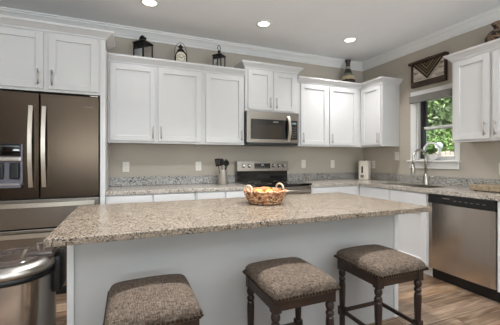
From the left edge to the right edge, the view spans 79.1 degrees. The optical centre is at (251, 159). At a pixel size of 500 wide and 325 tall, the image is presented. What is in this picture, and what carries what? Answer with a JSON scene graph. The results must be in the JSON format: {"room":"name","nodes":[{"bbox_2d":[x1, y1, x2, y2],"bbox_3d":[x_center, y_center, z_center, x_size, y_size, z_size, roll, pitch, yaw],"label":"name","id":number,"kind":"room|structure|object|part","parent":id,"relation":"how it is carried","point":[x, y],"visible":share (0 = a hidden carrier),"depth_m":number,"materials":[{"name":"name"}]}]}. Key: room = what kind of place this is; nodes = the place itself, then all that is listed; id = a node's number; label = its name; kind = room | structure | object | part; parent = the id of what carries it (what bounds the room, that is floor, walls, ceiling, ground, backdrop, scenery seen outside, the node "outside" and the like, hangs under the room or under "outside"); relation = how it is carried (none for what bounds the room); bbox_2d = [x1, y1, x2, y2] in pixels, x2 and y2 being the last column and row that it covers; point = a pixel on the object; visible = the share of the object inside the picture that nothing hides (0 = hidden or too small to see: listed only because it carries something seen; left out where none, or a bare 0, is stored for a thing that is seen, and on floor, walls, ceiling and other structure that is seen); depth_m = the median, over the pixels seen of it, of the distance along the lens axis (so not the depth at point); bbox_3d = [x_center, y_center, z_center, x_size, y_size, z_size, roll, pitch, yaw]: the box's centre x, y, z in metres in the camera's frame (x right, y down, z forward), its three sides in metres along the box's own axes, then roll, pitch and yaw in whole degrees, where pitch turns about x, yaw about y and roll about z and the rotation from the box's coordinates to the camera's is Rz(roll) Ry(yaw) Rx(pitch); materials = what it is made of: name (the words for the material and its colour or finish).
{"room":"kitchen","nodes":[
{"label":"kitchen","id":0,"kind":"room"},
{"bbox_2d":[108,36,362,182],"bbox_3d":[-1.282,-0.150,3.655,6.837,2.710,0.160,0,0,-22],"label":"wall","id":1,"kind":"structure","parent":0,"point":[144,159],"depth_m":3.89,"materials":[{"name":"beige paint"}]},
{"bbox_2d":[123,162,128,171],"bbox_3d":[-1.453,0.087,3.493,0.072,0.116,0.008,0,0,-22],"label":"electrical outlet","id":2,"kind":"object","parent":1,"relation":"attached to","point":[125,164],"visible":1,"depth_m":3.49,"materials":[{"name":"white plastic"}]},
{"bbox_2d":[107,52,202,144],"bbox_3d":[-1.088,-0.633,3.448,0.990,0.916,0.368,0,0,-22],"label":"upper cabinet","id":3,"kind":"object","parent":1,"relation":"attached to","point":[151,100],"visible":1,"depth_m":3.30,"materials":[{"name":"white paint"}]},
{"bbox_3d":[-1.265,-0.601,3.229,0.452,0.808,0.020,0,0,-22],"label":"door","id":4,"kind":"part","parent":3,"relation":"part of","materials":[{"name":"white paint"}]},
{"bbox_2d":[132,35,153,57],"bbox_3d":[-1.223,-1.210,3.401,0.160,0.361,0.160,0,0,23],"label":"lantern","id":5,"kind":"object","parent":3,"relation":"on","point":[138,45],"visible":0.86,"depth_m":3.39,"materials":[{"name":"black metal"}]},
{"bbox_3d":[-1.223,-1.167,3.401,0.138,0.246,0.138,0,0,23],"label":"pane","id":6,"kind":"part","parent":5,"relation":"part of","materials":[{"name":"clear glass"}]},
{"bbox_3d":[-1.029,-1.053,3.305,0.990,0.076,0.060,0,0,-22],"label":"crown","id":7,"kind":"part","parent":3,"relation":"part of","materials":[{"name":"white paint"}]},
{"bbox_3d":[-0.810,-0.601,3.416,0.476,0.808,0.020,0,0,-22],"label":"door","id":8,"kind":"part","parent":3,"relation":"part of","materials":[{"name":"white paint"}]},
{"bbox_2d":[174,42,186,61],"bbox_3d":[-0.825,-1.189,3.500,0.145,0.322,0.084,0,0,-22],"label":"clock","id":9,"kind":"object","parent":3,"relation":"on","point":[180,55],"visible":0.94,"depth_m":3.47,"materials":[{"name":"black metal"}]},
{"bbox_2d":[109,175,234,185],"bbox_3d":[-0.921,0.255,3.703,1.494,0.100,0.022,0,0,-22],"label":"backsplash","id":10,"kind":"structure","parent":1,"relation":"attached to","point":[155,180],"depth_m":3.64,"materials":[{"name":"grey stone"}]},
{"bbox_2d":[196,162,200,170],"bbox_3d":[-0.674,0.087,3.814,0.072,0.116,0.008,0,0,-22],"label":"electrical outlet","id":11,"kind":"object","parent":1,"relation":"attached to","point":[198,164],"visible":1,"depth_m":3.81,"materials":[{"name":"white plastic"}]},
{"bbox_2d":[201,64,245,145],"bbox_3d":[-0.387,-0.633,3.737,0.524,0.916,0.368,0,0,-22],"label":"upper cabinet","id":12,"kind":"object","parent":1,"relation":"attached to","point":[222,87],"visible":0.96,"depth_m":3.61,"materials":[{"name":"white paint"}]},
{"bbox_2d":[212,45,225,66],"bbox_3d":[-0.400,-1.210,3.686,0.126,0.362,0.126,0,0,23],"label":"lantern","id":13,"kind":"object","parent":12,"relation":"on","point":[218,55],"visible":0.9,"depth_m":3.68,"materials":[{"name":"black metal"}]},
{"bbox_3d":[-0.328,-1.053,3.594,0.524,0.076,0.060,0,0,-22],"label":"crown","id":14,"kind":"part","parent":12,"relation":"part of","materials":[{"name":"white paint"}]},
{"bbox_2d":[0,6,499,70],"bbox_3d":[-0.015,-1.452,0.582,6.517,0.104,6.488,0,0,-22],"label":"trim","id":15,"kind":"structure","parent":1,"relation":"attached to","point":[490,16],"depth_m":3.68,"materials":[{"name":"white paint"}]},
{"bbox_2d":[233,60,303,113],"bbox_3d":[0.205,-0.894,3.970,0.860,0.599,0.388,0,0,-22],"label":"upper cabinet","id":16,"kind":"object","parent":1,"relation":"attached to","point":[268,87],"visible":0.9,"depth_m":3.81,"materials":[{"name":"white paint"}]},
{"bbox_3d":[0.099,-0.863,3.769,0.321,0.491,0.020,0,0,-22],"label":"door","id":17,"kind":"part","parent":16,"relation":"part of","materials":[{"name":"white paint"}]},
{"bbox_3d":[0.206,-1.156,3.969,0.860,0.076,0.385,0,0,-22],"label":"crown","id":18,"kind":"part","parent":16,"relation":"part of","materials":[{"name":"white paint"}]},
{"bbox_2d":[241,110,298,145],"bbox_3d":[0.212,-0.385,3.939,0.721,0.415,0.449,0,0,-22],"label":"microwave","id":19,"kind":"object","parent":16,"relation":"attached to","point":[261,128],"visible":0.97,"depth_m":3.78,"materials":[{"name":"silver metal"}]},
{"bbox_3d":[0.219,-0.372,3.783,0.520,0.245,0.029,0,0,-22],"label":"door glass","id":20,"kind":"part","parent":19,"relation":"part of","materials":[{"name":"black glass"}]},
{"bbox_3d":[0.471,-0.385,3.837,0.034,0.330,0.062,0,0,-22],"label":"handle","id":21,"kind":"part","parent":19,"relation":"part of","materials":[{"name":"metal"}]},
{"bbox_3d":[0.521,-0.372,3.907,0.130,0.245,0.029,0,0,-22],"label":"control panel","id":22,"kind":"part","parent":19,"relation":"part of","materials":[{"name":"black glass"}]},
{"bbox_3d":[0.423,-0.863,3.903,0.320,0.491,0.020,0,0,-22],"label":"door","id":23,"kind":"part","parent":16,"relation":"part of","materials":[{"name":"white paint"}]},
{"bbox_2d":[301,160,305,167],"bbox_3d":[0.750,0.065,4.401,0.072,0.116,0.008,0,0,-22],"label":"electrical outlet","id":24,"kind":"object","parent":1,"relation":"attached to","point":[303,162],"visible":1,"depth_m":4.40,"materials":[{"name":"white plastic"}]},
{"bbox_2d":[286,76,360,147],"bbox_3d":[1.044,-0.633,4.327,1.078,0.916,0.368,0,0,-22],"label":"upper cabinet","id":25,"kind":"object","parent":1,"relation":"attached to","point":[329,111],"visible":0.98,"depth_m":4.19,"materials":[{"name":"white paint"}]},
{"bbox_3d":[0.844,-0.601,4.098,0.429,0.808,0.020,0,0,-22],"label":"door","id":26,"kind":"part","parent":25,"relation":"part of","materials":[{"name":"white paint"}]},
{"bbox_3d":[1.103,-1.053,4.185,1.078,0.076,0.060,0,0,-22],"label":"crown","id":27,"kind":"part","parent":25,"relation":"part of","materials":[{"name":"white paint"}]},
{"bbox_3d":[1.290,-0.601,4.282,0.470,0.808,0.020,0,0,-22],"label":"door","id":28,"kind":"part","parent":25,"relation":"part of","materials":[{"name":"white paint"}]},
{"bbox_2d":[341,59,355,82],"bbox_3d":[1.425,-1.250,4.492,0.213,0.442,0.212,0,0,-22],"label":"vase","id":29,"kind":"object","parent":25,"relation":"on","point":[348,76],"visible":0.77,"depth_m":4.44,"materials":[{"name":"ceramic"}]},
{"bbox_2d":[331,160,334,167],"bbox_3d":[1.224,0.071,4.597,0.072,0.116,0.008,0,0,-22],"label":"electrical outlet","id":30,"kind":"object","parent":1,"relation":"attached to","point":[332,161],"visible":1,"depth_m":4.60,"materials":[{"name":"white plastic"}]},
{"bbox_2d":[0,0,499,61],"bbox_3d":[-0.015,-1.565,0.582,6.837,0.120,6.808,0,0,-22],"label":"ceiling","id":31,"kind":"structure","parent":0,"point":[313,27],"depth_m":3.24,"materials":[{"name":"paint"}]},
{"bbox_2d":[140,0,158,6],"bbox_3d":[-0.978,-1.499,2.896,0.172,0.008,0.172,0,0,-22],"label":"recessed light","id":32,"kind":"object","parent":31,"relation":"in","point":[149,3],"visible":1,"depth_m":2.91,"materials":[{"name":"white paint"}]},
{"bbox_2d":[256,20,271,26],"bbox_3d":[0.132,-1.499,3.353,0.172,0.008,0.172,0,0,-22],"label":"recessed light","id":33,"kind":"object","parent":31,"relation":"in","point":[262,23],"visible":1,"depth_m":3.34,"materials":[{"name":"white paint"}]},
{"bbox_2d":[343,37,356,42],"bbox_3d":[1.232,-1.499,3.807,0.172,0.008,0.172,0,0,-22],"label":"recessed light","id":34,"kind":"object","parent":31,"relation":"in","point":[349,39],"visible":1,"depth_m":3.79,"materials":[{"name":"white paint"}]},
{"bbox_2d":[56,274,499,324],"bbox_3d":[-0.015,1.245,0.582,6.837,0.080,6.808,0,0,-22],"label":"floor","id":35,"kind":"structure","parent":0,"point":[443,303],"depth_m":2.48,"materials":[{"name":"brown wood"}]},
{"bbox_2d":[0,242,65,324],"bbox_3d":[-1.191,0.827,1.488,0.443,0.756,0.402,0,0,-22],"label":"trash can","id":36,"kind":"object","parent":35,"relation":"on","point":[31,277],"visible":0.97,"depth_m":1.42,"materials":[{"name":"metal"}]},
{"bbox_3d":[-1.178,0.506,1.494,0.381,0.066,0.402,0,0,-22],"label":"lid","id":37,"kind":"part","parent":36,"relation":"part of","materials":[{"name":"silver metal"}]},
{"bbox_2d":[0,90,99,294],"bbox_3d":[-1.944,0.309,2.882,0.917,1.792,0.686,0,0,-22],"label":"refrigerator","id":38,"kind":"object","parent":35,"relation":"on","point":[50,143],"visible":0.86,"depth_m":2.62,"materials":[{"name":"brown metal"}]},
{"bbox_3d":[-2.067,-0.078,2.545,0.214,0.096,0.046,0,0,-22],"label":"control panel","id":39,"kind":"part","parent":38,"relation":"part of","materials":[{"name":"black glass"}]},
{"bbox_3d":[-2.061,-0.118,2.556,0.452,0.910,0.050,0,0,-22],"label":"door","id":40,"kind":"part","parent":38,"relation":"part of","materials":[{"name":"metal"}]},
{"bbox_3d":[-1.882,-0.110,2.569,0.030,0.700,0.062,0,0,-22],"label":"handle","id":41,"kind":"part","parent":38,"relation":"part of","materials":[{"name":"metal"}]},
{"bbox_3d":[-1.846,0.868,2.645,0.917,0.525,0.050,0,0,-22],"label":"drawer","id":42,"kind":"part","parent":38,"relation":"part of","materials":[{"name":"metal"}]},
{"bbox_3d":[-1.793,-0.110,2.606,0.030,0.700,0.062,0,0,-22],"label":"handle","id":43,"kind":"part","parent":38,"relation":"part of","materials":[{"name":"metal"}]},
{"bbox_3d":[-1.846,0.471,2.645,0.917,0.248,0.050,0,0,-22],"label":"drawer","id":44,"kind":"part","parent":38,"relation":"part of","materials":[{"name":"metal"}]},
{"bbox_3d":[-1.633,-0.118,2.733,0.456,0.910,0.050,0,0,-22],"label":"door","id":45,"kind":"part","parent":38,"relation":"part of","materials":[{"name":"metal"}]},
{"bbox_2d":[0,15,114,203],"bbox_3d":[-1.915,0.010,2.921,1.086,2.389,0.710,0,0,-22],"label":"upper cabinet","id":46,"kind":"object","parent":35,"relation":"on","point":[37,56],"visible":0.94,"depth_m":2.69,"materials":[{"name":"white paint"}]},
{"bbox_3d":[-2.050,-0.863,2.550,0.494,0.491,0.020,0,0,-22],"label":"door","id":47,"kind":"part","parent":46,"relation":"part of","materials":[{"name":"white paint"}]},
{"bbox_3d":[-1.853,-1.152,2.771,1.086,0.065,0.384,0,0,-22],"label":"crown","id":48,"kind":"part","parent":46,"relation":"part of","materials":[{"name":"white paint"}]},
{"bbox_3d":[-1.608,-0.863,2.732,0.390,0.491,0.020,0,0,-22],"label":"door","id":49,"kind":"part","parent":46,"relation":"part of","materials":[{"name":"white paint"}]},
{"bbox_3d":[-1.518,0.038,3.126,0.043,2.334,0.636,0,0,-22],"label":"panel","id":50,"kind":"part","parent":46,"relation":"part of","materials":[{"name":"white paint"}]},
{"bbox_2d":[106,192,194,203],"bbox_3d":[-1.095,0.774,3.273,0.845,0.862,0.686,0,0,-22],"label":"base cabinet","id":51,"kind":"object","parent":35,"relation":"on","point":[115,199],"visible":0.13,"depth_m":2.98,"materials":[{"name":"white paint"}]},
{"bbox_3d":[-1.174,0.420,2.920,0.400,0.130,0.020,0,0,-22],"label":"drawer","id":52,"kind":"part","parent":51,"relation":"part of","materials":[{"name":"white paint"}]},
{"bbox_3d":[-0.789,0.420,3.079,0.400,0.130,0.020,0,0,-22],"label":"drawer","id":53,"kind":"part","parent":51,"relation":"part of","materials":[{"name":"white paint"}]},
{"bbox_2d":[106,175,252,195],"bbox_3d":[-0.801,0.273,3.412,1.494,0.136,0.653,0,0,-22],"label":"countertop","id":54,"kind":"structure","parent":51,"relation":"on","point":[204,183],"depth_m":3.46,"materials":[{"name":"beige stone"}]},
{"bbox_2d":[219,170,226,183],"bbox_3d":[-0.360,0.217,3.746,0.107,0.173,0.107,0,0,-22],"label":"utensil crock","id":55,"kind":"object","parent":54,"relation":"on","point":[223,173],"visible":0.92,"depth_m":3.70,"materials":[{"name":"ceramic"}]},
{"bbox_2d":[215,158,220,173],"bbox_3d":[-0.412,0.140,3.700,0.087,0.304,0.047,0,0,-11],"label":"slotted turner","id":56,"kind":"object","parent":55,"relation":"in","point":[218,159],"visible":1,"depth_m":3.70,"materials":[{"name":"black plastic"}]},
{"bbox_2d":[103,274,203,324],"bbox_3d":[-0.436,0.878,1.319,0.370,0.654,0.406,0,0,-22],"label":"bar stool","id":57,"kind":"object","parent":35,"relation":"on","point":[169,299],"visible":1,"depth_m":1.21,"materials":[{"name":"fabric"}]},
{"bbox_3d":[-0.436,0.625,1.319,0.370,0.015,0.406,0,0,-22],"label":"nailhead trim","id":58,"kind":"part","parent":57,"relation":"part of","materials":[{"name":"brown metal"}]},
{"bbox_3d":[-0.240,0.921,1.238,0.045,0.568,0.045,0,0,-22],"label":"leg","id":59,"kind":"part","parent":57,"relation":"part of","materials":[{"name":"brown wood"}]},
{"bbox_2d":[195,190,244,199],"bbox_3d":[-0.403,0.774,3.558,0.643,0.862,0.686,0,0,-22],"label":"base cabinet","id":60,"kind":"object","parent":35,"relation":"on","point":[235,193],"visible":0.12,"depth_m":3.25,"materials":[{"name":"white paint"}]},
{"bbox_3d":[-0.435,0.420,3.225,0.298,0.130,0.020,0,0,-22],"label":"drawer","id":61,"kind":"part","parent":60,"relation":"part of","materials":[{"name":"white paint"}]},
{"bbox_3d":[-0.144,0.420,3.345,0.298,0.130,0.020,0,0,-22],"label":"drawer","id":62,"kind":"part","parent":60,"relation":"part of","materials":[{"name":"white paint"}]},
{"bbox_2d":[67,215,397,324],"bbox_3d":[-0.026,0.782,2.220,2.193,0.846,0.695,0,0,-22],"label":"kitchen island","id":63,"kind":"object","parent":35,"relation":"on","point":[213,264],"visible":0.35,"depth_m":1.81,"materials":[{"name":"grey paint"}]},
{"bbox_3d":[-0.896,0.782,1.496,0.030,0.846,0.020,0,0,-22],"label":"corner post","id":64,"kind":"part","parent":63,"relation":"part of","materials":[{"name":"white paint"}]},
{"bbox_2d":[43,192,431,247],"bbox_3d":[0.009,0.342,2.103,2.248,0.033,0.985,0,0,-22],"label":"island countertop","id":65,"kind":"structure","parent":63,"relation":"on","point":[87,224],"depth_m":1.78,"materials":[{"name":"stone"}]},
{"bbox_2d":[243,183,286,204],"bbox_3d":[0.096,0.252,2.246,0.330,0.144,0.327,0,0,-22],"label":"fruit basket","id":66,"kind":"object","parent":65,"relation":"on","point":[256,197],"visible":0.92,"depth_m":2.13,"materials":[{"name":"wicker"}]},
{"bbox_3d":[-0.023,0.215,2.148,0.014,0.069,0.089,0,0,-40],"label":"handle","id":67,"kind":"part","parent":66,"relation":"part of","materials":[{"name":"wicker"}]},
{"bbox_3d":[1.098,0.782,2.319,0.039,0.846,0.020,0,0,-22],"label":"corner post","id":68,"kind":"part","parent":63,"relation":"part of","materials":[{"name":"white paint"}]},
{"bbox_2d":[235,161,311,194],"bbox_3d":[0.259,0.616,3.784,0.740,1.178,0.717,0,0,-22],"label":"range","id":69,"kind":"object","parent":35,"relation":"on","point":[253,173],"visible":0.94,"depth_m":3.96,"materials":[{"name":"silver metal"}]},
{"bbox_2d":[237,180,311,186],"bbox_3d":[0.263,0.298,3.774,0.740,0.022,0.602,0,0,-22],"label":"cooktop","id":70,"kind":"object","parent":69,"relation":"in","point":[255,183],"depth_m":3.63,"materials":[{"name":"black glass"}]},
{"bbox_3d":[0.365,0.632,3.527,0.740,0.625,0.044,0,0,-22],"label":"oven door","id":71,"kind":"part","parent":69,"relation":"part of","materials":[{"name":"metal"}]},
{"bbox_3d":[0.385,0.370,3.480,0.680,0.028,0.058,0,0,-22],"label":"handle","id":72,"kind":"part","parent":69,"relation":"part of","materials":[{"name":"metal"}]},
{"bbox_2d":[242,257,340,324],"bbox_3d":[0.189,0.878,1.579,0.370,0.654,0.406,0,0,-22],"label":"bar stool","id":73,"kind":"object","parent":35,"relation":"on","point":[288,283],"visible":1,"depth_m":1.46,"materials":[{"name":"brown fabric"}]},
{"bbox_3d":[-0.007,0.921,1.661,0.045,0.568,0.045,0,0,-22],"label":"leg","id":74,"kind":"part","parent":73,"relation":"part of","materials":[{"name":"brown wood"}]},
{"bbox_3d":[0.108,0.921,1.383,0.045,0.568,0.045,0,0,-22],"label":"leg","id":75,"kind":"part","parent":73,"relation":"part of","materials":[{"name":"brown wood"}]},
{"bbox_2d":[245,257,336,302],"bbox_3d":[0.189,0.594,1.579,0.356,0.086,0.392,0,0,-22],"label":"cushion","id":76,"kind":"object","parent":73,"relation":"on","point":[281,280],"depth_m":1.46,"materials":[{"name":"fabric"}]},
{"bbox_3d":[0.189,0.625,1.579,0.370,0.015,0.406,0,0,-22],"label":"nailhead trim","id":77,"kind":"part","parent":73,"relation":"part of","materials":[{"name":"brown metal"}]},
{"bbox_3d":[0.271,0.921,1.775,0.045,0.568,0.045,0,0,-22],"label":"leg","id":78,"kind":"part","parent":73,"relation":"part of","materials":[{"name":"brown wood"}]},
{"bbox_3d":[0.385,0.921,1.498,0.045,0.568,0.045,0,0,-22],"label":"leg","id":79,"kind":"part","parent":73,"relation":"part of","materials":[{"name":"brown wood"}]},
{"bbox_2d":[311,185,358,194],"bbox_3d":[0.950,0.774,4.116,0.775,0.862,0.686,0,0,-22],"label":"base cabinet","id":80,"kind":"object","parent":35,"relation":"on","point":[354,190],"visible":0.07,"depth_m":3.85,"materials":[{"name":"white paint"}]},
{"bbox_2d":[334,244,428,324],"bbox_3d":[0.770,0.878,1.845,0.370,0.654,0.406,0,0,-22],"label":"bar stool","id":81,"kind":"object","parent":35,"relation":"on","point":[380,266],"visible":1,"depth_m":1.75,"materials":[{"name":"brown fabric"}]},
{"bbox_3d":[0.574,0.921,1.926,0.045,0.568,0.045,0,0,-22],"label":"leg","id":82,"kind":"part","parent":81,"relation":"part of","materials":[{"name":"brown wood"}]},
{"bbox_3d":[0.688,0.921,1.649,0.045,0.568,0.045,0,0,-22],"label":"leg","id":83,"kind":"part","parent":81,"relation":"part of","materials":[{"name":"brown wood"}]},
{"bbox_2d":[336,244,425,278],"bbox_3d":[0.770,0.594,1.845,0.356,0.086,0.392,0,0,-22],"label":"cushion","id":84,"kind":"object","parent":81,"relation":"on","point":[375,261],"depth_m":1.73,"materials":[{"name":"fabric"}]},
{"bbox_3d":[0.770,0.625,1.845,0.370,0.015,0.406,0,0,-22],"label":"nailhead trim","id":85,"kind":"part","parent":81,"relation":"part of","materials":[{"name":"brown metal"}]},
{"bbox_3d":[0.966,0.921,1.763,0.045,0.568,0.045,0,0,-22],"label":"leg","id":86,"kind":"part","parent":81,"relation":"part of","materials":[{"name":"brown wood"}]},
{"bbox_2d":[359,185,432,276],"bbox_3d":[1.751,0.774,3.942,0.678,0.862,1.618,0,0,-22],"label":"base cabinet","id":87,"kind":"object","parent":35,"relation":"on","point":[413,228],"visible":0.16,"depth_m":3.27,"materials":[{"name":"white paint"}]},
{"bbox_2d":[287,172,499,200],"bbox_3d":[1.671,0.273,3.191,1.408,0.136,2.946,0,0,-22],"label":"countertop","id":88,"kind":"structure","parent":87,"relation":"on","point":[452,186],"depth_m":3.74,"materials":[{"name":"beige stone"}]},
{"bbox_2d":[359,160,370,179],"bbox_3d":[1.702,0.154,4.572,0.144,0.299,0.169,0,0,36],"label":"countertop appliance","id":89,"kind":"object","parent":88,"relation":"on","point":[364,166],"visible":1,"depth_m":4.51,"materials":[{"name":"beige plastic"}]},
{"bbox_2d":[379,183,442,187],"bbox_3d":[1.889,0.424,3.591,0.368,0.234,0.718,0,0,-22],"label":"sink","id":90,"kind":"object","parent":88,"relation":"in","point":[399,184],"visible":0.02,"depth_m":3.76,"materials":[{"name":"silver metal"}]},
{"bbox_2d":[411,149,433,184],"bbox_3d":[2.022,0.088,3.589,0.273,0.432,0.139,0,0,-22],"label":"kitchen faucet","id":91,"kind":"object","parent":88,"relation":"on","point":[426,178],"visible":1,"depth_m":3.63,"materials":[{"name":"silver metal"}]},
{"bbox_2d":[469,183,499,191],"bbox_3d":[2.373,0.274,2.731,0.310,0.062,0.600,0,0,-22],"label":"cutting board","id":92,"kind":"object","parent":88,"relation":"on","point":[490,187],"visible":1,"depth_m":2.83,"materials":[{"name":"beige wood"}]},
{"bbox_3d":[1.697,0.795,3.305,0.020,0.580,0.455,0,0,-22],"label":"door","id":93,"kind":"part","parent":87,"relation":"part of","materials":[{"name":"white paint"}]},
{"bbox_2d":[428,193,499,302],"bbox_3d":[2.168,0.776,2.900,0.594,0.858,0.602,0,0,-22],"label":"dishwasher","id":94,"kind":"object","parent":35,"relation":"on","point":[463,231],"visible":0.88,"depth_m":2.74,"materials":[{"name":"silver metal"}]},
{"bbox_3d":[1.973,1.147,2.820,0.015,0.115,0.602,0,0,-22],"label":"toe plate","id":95,"kind":"part","parent":94,"relation":"part of","materials":[{"name":"black plastic"}]},
{"bbox_2d":[498,201,499,292],"bbox_3d":[2.430,0.774,2.295,0.678,0.862,0.700,0,0,-22],"label":"base cabinet","id":96,"kind":"object","parent":35,"relation":"on","point":[498,201],"visible":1,"depth_m":2.49,"materials":[{"name":"white paint"}]},
{"bbox_3d":[2.094,0.420,2.342,0.020,0.130,0.327,0,0,-22],"label":"drawer","id":97,"kind":"part","parent":96,"relation":"part of","materials":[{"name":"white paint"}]},
{"bbox_2d":[363,24,499,179],"bbox_3d":[3.072,-0.150,1.855,0.160,2.710,6.488,0,0,-22],"label":"wall","id":98,"kind":"structure","parent":0,"point":[480,160],"depth_m":3.86,"materials":[{"name":"beige paint"}]},
{"bbox_2d":[357,76,402,147],"bbox_3d":[1.736,-0.633,4.396,0.368,0.916,0.768,0,0,-22],"label":"upper cabinet","id":99,"kind":"object","parent":98,"relation":"attached to","point":[380,95],"visible":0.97,"depth_m":4.13,"materials":[{"name":"white paint"}]},
{"bbox_3d":[1.659,-0.601,4.228,0.020,0.808,0.360,0,0,-22],"label":"door","id":100,"kind":"part","parent":99,"relation":"part of","materials":[{"name":"white paint"}]},
{"bbox_3d":[1.794,-1.053,4.253,0.366,0.076,0.460,0,0,-22],"label":"crown","id":101,"kind":"part","parent":99,"relation":"part of","materials":[{"name":"white paint"}]},
{"bbox_2d":[287,172,499,186],"bbox_3d":[1.671,0.255,3.191,1.408,0.100,2.946,0,0,-22],"label":"backsplash","id":102,"kind":"structure","parent":98,"relation":"attached to","point":[438,180],"depth_m":4.14,"materials":[{"name":"grey stone"}]},
{"bbox_2d":[395,152,398,159],"bbox_3d":[2.011,-0.045,4.204,0.010,0.116,0.072,0,0,-22],"label":"light switch","id":103,"kind":"object","parent":98,"relation":"attached to","point":[396,153],"visible":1,"depth_m":4.20,"materials":[{"name":"white plastic"}]},
{"bbox_2d":[408,51,448,88],"bbox_3d":[2.166,-1.097,3.740,0.071,0.343,0.504,0,0,-22],"label":"framed sign","id":104,"kind":"object","parent":98,"relation":"attached to","point":[433,69],"visible":0.98,"depth_m":3.71,"materials":[{"name":"brown wood"}]},
{"bbox_2d":[408,51,448,66],"bbox_3d":[2.166,-1.232,3.740,0.071,0.034,0.504,0,0,-22],"label":"shelf","id":105,"kind":"object","parent":104,"relation":"attached to","point":[438,56],"depth_m":3.70,"materials":[{"name":"brown wood"}]},
{"bbox_3d":[2.181,-0.958,3.746,0.039,0.065,0.464,0,0,-22],"label":"rail","id":106,"kind":"part","parent":104,"relation":"part of","materials":[{"name":"brown wood"}]},
{"bbox_2d":[406,83,460,168],"bbox_3d":[2.268,-0.380,3.732,0.215,0.990,0.680,0,0,-22],"label":"window","id":107,"kind":"structure","parent":98,"relation":"in","point":[419,127],"depth_m":3.90,"materials":[{"name":"white paint"}]},
{"bbox_2d":[409,88,451,103],"bbox_3d":[2.173,-0.769,3.708,0.050,0.084,0.549,0,0,-22],"label":"window shade","id":108,"kind":"object","parent":107,"relation":"attached to","point":[446,92],"visible":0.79,"depth_m":3.66,"materials":[{"name":"grey fabric"}]},
{"bbox_3d":[2.173,-0.802,3.708,0.050,0.018,0.549,0,0,-22],"label":"head rail","id":109,"kind":"part","parent":108,"relation":"part of","materials":[{"name":"grey fabric"}]},
{"bbox_2d":[422,142,440,168],"bbox_3d":[2.177,-0.043,3.699,0.136,0.328,0.245,0,0,-22],"label":"planter","id":110,"kind":"object","parent":107,"relation":"on","point":[430,156],"visible":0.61,"depth_m":3.67,"materials":[{"name":"white ceramic"}]},
{"bbox_3d":[2.304,-0.393,3.717,0.160,0.805,0.505,0,0,-22],"label":"frame","id":111,"kind":"part","parent":107,"relation":"part of","materials":[{"name":"white paint"}]},
{"bbox_3d":[2.333,-0.575,3.728,0.032,0.404,0.385,0,0,-22],"label":"sash","id":112,"kind":"part","parent":107,"relation":"part of","materials":[{"name":"clear glass"}]},
{"bbox_3d":[2.296,-0.209,3.713,0.032,0.406,0.385,0,0,-22],"label":"sash","id":113,"kind":"part","parent":107,"relation":"part of","materials":[{"name":"white paint"}]},
{"bbox_2d":[443,38,499,142],"bbox_3d":[2.360,-0.633,2.884,0.368,0.916,0.860,0,0,-22],"label":"upper cabinet","id":114,"kind":"object","parent":98,"relation":"attached to","point":[476,69],"visible":1,"depth_m":2.95,"materials":[{"name":"white paint"}]},
{"bbox_3d":[2.359,-1.053,2.884,0.366,0.076,0.860,0,0,-22],"label":"crown","id":115,"kind":"part","parent":114,"relation":"part of","materials":[{"name":"white paint"}]},
{"bbox_3d":[2.168,-0.601,2.996,0.020,0.808,0.336,0,0,-22],"label":"door","id":116,"kind":"part","parent":114,"relation":"part of","materials":[{"name":"white paint"}]},
{"bbox_3d":[2.192,-0.290,2.861,0.036,0.135,0.011,0,0,-22],"label":"handle","id":117,"kind":"part","parent":114,"relation":"part of","materials":[{"name":"silver metal"}]},
{"bbox_2d":[484,20,499,42],"bbox_3d":[2.378,-1.169,2.890,0.256,0.279,0.256,0,0,-22],"label":"pot","id":118,"kind":"object","parent":114,"relation":"on","point":[494,34],"visible":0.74,"depth_m":2.86,"materials":[{"name":"ceramic"}]},
{"bbox_3d":[2.227,-0.290,2.778,0.036,0.135,0.011,0,0,-22],"label":"handle","id":119,"kind":"part","parent":114,"relation":"part of","materials":[{"name":"silver metal"}]},
{"bbox_3d":[2.315,-0.601,2.638,0.020,0.808,0.387,0,0,-22],"label":"door","id":120,"kind":"part","parent":114,"relation":"part of","materials":[{"name":"white paint"}]},
{"label":"outside","id":121,"kind":"structure","parent":0,"visible":0},
{"bbox_3d":[11.049,1.680,12.128,22.323,0.050,26.000,0,0,-22],"label":"ground","id":122,"kind":"structure","parent":121,"visible":0},
{"bbox_2d":[427,97,451,149],"bbox_3d":[9.246,-2.466,15.715,6.558,8.288,6.198,0,0,6],"label":"tree","id":123,"kind":"object","parent":122,"relation":"on","point":[436,115],"visible":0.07,"depth_m":14.26,"materials":[{"name":"green plant"}]},
{"bbox_2d":[427,123,453,151],"bbox_3d":[7.000,0.099,11.501,2.322,3.172,2.050,0,0,-17],"label":"tree","id":124,"kind":"object","parent":122,"relation":"on","point":[448,145],"visible":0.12,"depth_m":11.27,"materials":[{"name":"green plant"}]},
{"bbox_2d":[427,151,453,155],"bbox_3d":[6.349,0.690,9.639,0.112,1.930,6.982,0,0,-22],"label":"fence","id":125,"kind":"object","parent":122,"relation":"on","point":[447,153],"visible":0.02,"depth_m":9.73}
]}

